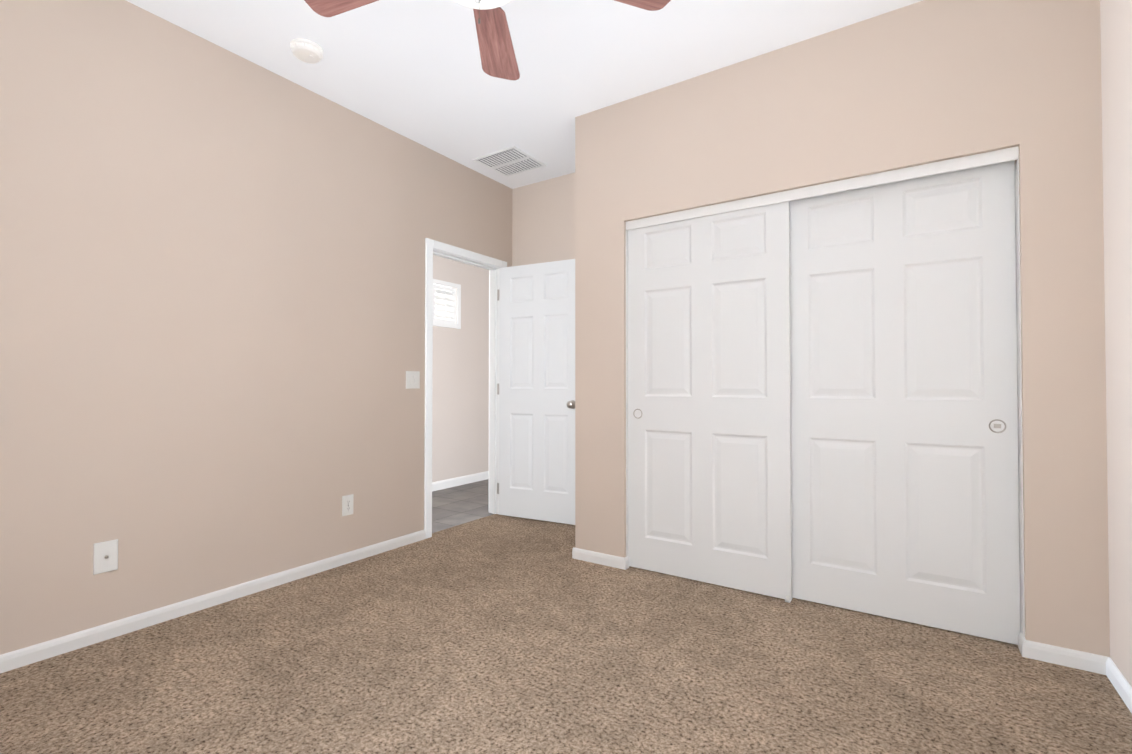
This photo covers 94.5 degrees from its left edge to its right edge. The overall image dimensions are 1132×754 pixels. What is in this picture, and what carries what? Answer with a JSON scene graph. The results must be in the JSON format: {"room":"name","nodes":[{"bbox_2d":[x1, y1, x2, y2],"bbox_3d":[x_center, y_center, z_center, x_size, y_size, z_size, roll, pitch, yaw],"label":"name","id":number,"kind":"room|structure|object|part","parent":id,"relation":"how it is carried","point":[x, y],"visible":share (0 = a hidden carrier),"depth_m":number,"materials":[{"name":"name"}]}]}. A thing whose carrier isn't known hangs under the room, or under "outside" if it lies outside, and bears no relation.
{"room":"empty bedroom","nodes":[
{"label":"empty bedroom","id":0,"kind":"room"},
{"bbox_2d":[0,0,512,654],"bbox_3d":[-1.032,-0.246,3.683,0.120,2.737,6.120,-1,-1,34],"label":"wall","id":1,"kind":"structure","parent":0,"point":[212,304],"depth_m":2.47,"materials":[{"name":"beige paint"}]},
{"bbox_2d":[93,539,117,574],"bbox_3d":[-1.929,0.756,2.195,0.019,0.128,0.080,-1,-1,34],"label":"outlet","id":2,"kind":"object","parent":1,"relation":"attached to","point":[105,556],"visible":1,"depth_m":2.19,"materials":[{"name":"white plastic"}]},
{"bbox_2d":[0,530,424,673],"bbox_3d":[-1.792,1.072,2.400,0.014,0.064,2.934,-1,-1,34],"label":"baseboard","id":3,"kind":"structure","parent":1,"relation":"attached to","point":[18,658],"depth_m":2.41,"materials":[{"name":"white wood"}]},
{"bbox_2d":[342,494,353,515],"bbox_3d":[-1.308,0.770,3.138,0.008,0.120,0.074,-1,-1,34],"label":"electrical outlet","id":4,"kind":"object","parent":1,"relation":"attached to","point":[347,504],"visible":1,"depth_m":3.13,"materials":[{"name":"white plastic"}]},
{"bbox_2d":[406,371,419,388],"bbox_3d":[-1.038,0.019,3.551,0.012,0.118,0.116,-1,-1,34],"label":"light switch","id":5,"kind":"object","parent":1,"relation":"attached to","point":[412,379],"visible":1,"depth_m":3.55,"materials":[{"name":"white plastic"}]},
{"bbox_2d":[424,238,506,538],"bbox_3d":[-0.794,0.081,4.037,0.152,2.094,0.871,-1,-1,34],"label":"door frame","id":6,"kind":"structure","parent":1,"relation":"attached to","point":[430,245],"depth_m":4.05,"materials":[{"name":"white wood"}]},
{"bbox_3d":[-0.851,0.081,4.074,0.016,2.094,0.871,-1,-1,34],"label":"hall door casing trim","id":7,"kind":"part","parent":6,"relation":"part of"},
{"bbox_2d":[499,259,574,524],"bbox_3d":[-0.222,0.110,4.088,0.737,2.012,0.097,0,-1,27],"label":"door","id":8,"kind":"structure","parent":1,"relation":"in","point":[536,390],"depth_m":4.10,"materials":[{"name":"white wood"}]},
{"bbox_3d":[0.037,0.208,3.934,0.066,0.066,0.062,0,-1,27],"label":"door knob","id":9,"kind":"part","parent":8,"relation":"part of","materials":[{"name":"silver metal"}]},
{"bbox_2d":[432,255,488,481],"bbox_3d":[-1.623,-0.227,4.988,0.120,2.737,4.840,-1,-1,34],"label":"wall","id":10,"kind":"structure","parent":0,"point":[460,405],"depth_m":5.62,"materials":[{"name":"paint"}]},
{"bbox_2d":[435,284,451,319],"bbox_3d":[-1.352,-0.753,5.498,0.005,0.455,0.399,-1,-1,34],"label":"window","id":11,"kind":"structure","parent":10,"relation":"in","point":[438,294],"depth_m":5.55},
{"bbox_2d":[434,284,455,323],"bbox_3d":[-1.269,-0.754,5.443,0.050,0.379,0.323,-1,-1,34],"label":"window shutter","id":12,"kind":"object","parent":11,"relation":"attached to","point":[452,293],"visible":0.77,"depth_m":5.45,"materials":[{"name":"white plastic"}]},
{"bbox_2d":[433,279,460,328],"bbox_3d":[-1.251,-0.754,5.430,0.026,0.475,0.419,-1,-1,34],"label":"window frame","id":13,"kind":"structure","parent":10,"relation":"in","point":[457,325],"depth_m":5.52,"materials":[{"name":"white"}]},
{"bbox_2d":[432,471,488,491],"bbox_3d":[-1.567,1.102,4.932,0.014,0.090,4.600,-1,-1,34],"label":"baseboard","id":14,"kind":"structure","parent":10,"relation":"attached to","point":[454,482],"depth_m":5.57,"materials":[{"name":"white wood"}]},
{"bbox_2d":[432,479,492,532],"bbox_3d":[-1.090,1.164,4.614,1.159,0.044,4.600,-1,-1,34],"label":"floor","id":15,"kind":"structure","parent":0,"point":[458,505],"depth_m":4.69,"materials":[{"name":"tile"}]},
{"bbox_2d":[126,0,922,188],"bbox_3d":[-0.025,-1.673,3.107,4.886,0.100,6.240,-1,-1,34],"label":"ceiling","id":16,"kind":"structure","parent":0,"point":[412,70],"depth_m":2.62,"materials":[{"name":"paint"}]},
{"bbox_2d":[290,38,322,63],"bbox_3d":[-1.285,-1.606,2.592,0.146,0.048,0.146,-1,-1,34],"label":"smoke detector","id":17,"kind":"object","parent":16,"relation":"attached to","point":[306,51],"visible":0.98,"depth_m":2.56,"materials":[{"name":"white plastic"}]},
{"bbox_2d":[304,0,670,79],"bbox_3d":[-0.304,-1.366,1.590,1.304,0.558,1.258,-1,-1,34],"label":"ceiling fan","id":18,"kind":"object","parent":16,"relation":"hanging from","point":[497,54],"visible":1,"depth_m":1.94,"materials":[{"name":"brown wood"}]},
{"bbox_3d":[-0.707,-1.321,1.760,0.437,0.006,0.164,0,-12,18],"label":"blade","id":19,"kind":"part","parent":18,"relation":"part of","materials":[{"name":"brown wood"}]},
{"bbox_3d":[-0.275,-1.237,1.621,0.296,0.072,0.296,-1,-1,34],"label":"lamp shade","id":20,"kind":"part","parent":18,"relation":"part of","materials":[{"name":"white glass"}]},
{"bbox_3d":[-0.278,-1.316,2.076,0.164,0.006,0.437,11,-1,0],"label":"blade","id":21,"kind":"part","parent":18,"relation":"part of","materials":[{"name":"brown wood"}]},
{"bbox_3d":[0.155,-1.321,1.766,0.437,0.006,0.164,0,10,-18],"label":"blade","id":22,"kind":"part","parent":18,"relation":"part of","materials":[{"name":"brown wood"}]},
{"bbox_2d":[473,146,545,177],"bbox_3d":[-0.420,-1.601,3.917,0.389,0.020,0.389,-1,-1,34],"label":"ceiling vent","id":23,"kind":"object","parent":16,"relation":"in","point":[510,161],"visible":1,"depth_m":3.89,"materials":[{"name":"white metal"}]},
{"bbox_2d":[512,173,574,265],"bbox_3d":[1.056,-0.249,3.509,3.552,2.737,0.120,-1,-1,34],"label":"wall","id":24,"kind":"structure","parent":0,"point":[543,221],"depth_m":4.27,"materials":[{"name":"beige paint"}]},
{"bbox_2d":[0,514,1131,753],"bbox_3d":[-0.127,1.121,1.867,3.487,0.050,3.890,-1,-1,34],"label":"floor carpet","id":25,"kind":"object","parent":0,"point":[498,634],"visible":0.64,"depth_m":1.92,"materials":[{"name":"beige carpet"}]},
{"bbox_2d":[575,0,1109,656],"bbox_3d":[1.230,-0.258,2.892,2.340,2.737,0.714,-1,-1,34],"label":"wall","id":26,"kind":"structure","parent":0,"point":[923,82],"depth_m":2.24,"materials":[{"name":"beige paint"}]},
{"bbox_2d":[572,547,623,568],"bbox_3d":[0.189,1.083,3.128,0.352,0.064,0.014,-1,-1,34],"label":"baseboard","id":27,"kind":"structure","parent":26,"relation":"attached to","point":[598,558],"depth_m":3.12,"materials":[{"name":"white wood"}]},
{"bbox_2d":[623,556,628,569],"bbox_3d":[0.351,1.081,3.041,0.014,0.064,0.048,-1,-1,34],"label":"baseboard","id":28,"kind":"structure","parent":26,"relation":"attached to","point":[625,563],"depth_m":3.03,"materials":[{"name":"white wood"}]},
{"bbox_2d":[628,201,791,599],"bbox_3d":[0.745,0.106,2.845,0.890,1.995,0.034,-1,-1,34],"label":"closet door","id":29,"kind":"structure","parent":26,"relation":"in","point":[709,430],"depth_m":2.80,"materials":[{"name":"white wood"}]},
{"bbox_2d":[626,146,1018,230],"bbox_3d":[1.113,-0.897,2.633,1.767,0.052,0.093,-1,-1,34],"label":"trim","id":30,"kind":"structure","parent":26,"relation":"attached to","point":[967,162],"depth_m":2.46,"materials":[{"name":"white wood"}]},
{"bbox_2d":[626,159,1024,637],"bbox_3d":[1.117,0.118,2.624,1.767,1.978,0.108,-1,-1,34],"label":"trim","id":31,"kind":"structure","parent":26,"relation":"attached to","point":[1020,442],"depth_m":2.12,"materials":[{"name":"white wood"}]},
{"bbox_2d":[790,160,1019,644],"bbox_3d":[1.490,0.099,2.403,0.890,1.995,0.034,-1,-1,34],"label":"closet door","id":32,"kind":"structure","parent":26,"relation":"in","point":[905,483],"depth_m":2.35,"materials":[{"name":"white wood"}]},
{"bbox_2d":[989,419,1005,432],"bbox_3d":[1.798,0.205,2.179,0.058,0.058,0.008,-1,-1,34],"label":"door pull","id":33,"kind":"object","parent":32,"relation":"attached to","point":[998,426],"visible":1,"depth_m":2.18,"materials":[{"name":"grey metal"}]},
{"bbox_2d":[1018,632,1026,657],"bbox_3d":[1.823,1.067,2.089,0.014,0.064,0.092,-1,-1,34],"label":"baseboard","id":34,"kind":"structure","parent":26,"relation":"attached to","point":[1022,644],"depth_m":2.06,"materials":[{"name":"white wood"}]},
{"bbox_2d":[1026,640,1107,674],"bbox_3d":[1.905,1.066,1.987,0.235,0.064,0.014,-1,-1,34],"label":"baseboard","id":35,"kind":"structure","parent":26,"relation":"attached to","point":[1080,660],"depth_m":1.98,"materials":[{"name":"white wood"}]},
{"bbox_2d":[1100,0,1131,686],"bbox_3d":[1.342,-0.287,0.839,0.120,2.737,4.010,-1,-1,34],"label":"wall","id":36,"kind":"structure","parent":0,"point":[1116,48],"depth_m":1.82,"materials":[{"name":"beige paint"}]},
{"bbox_2d":[1106,657,1131,712],"bbox_3d":[1.122,1.046,0.610,0.014,0.064,3.176,-1,-1,34],"label":"baseboard","id":37,"kind":"structure","parent":36,"relation":"attached to","point":[1119,681],"depth_m":1.81,"materials":[{"name":"white wood"}]}
]}

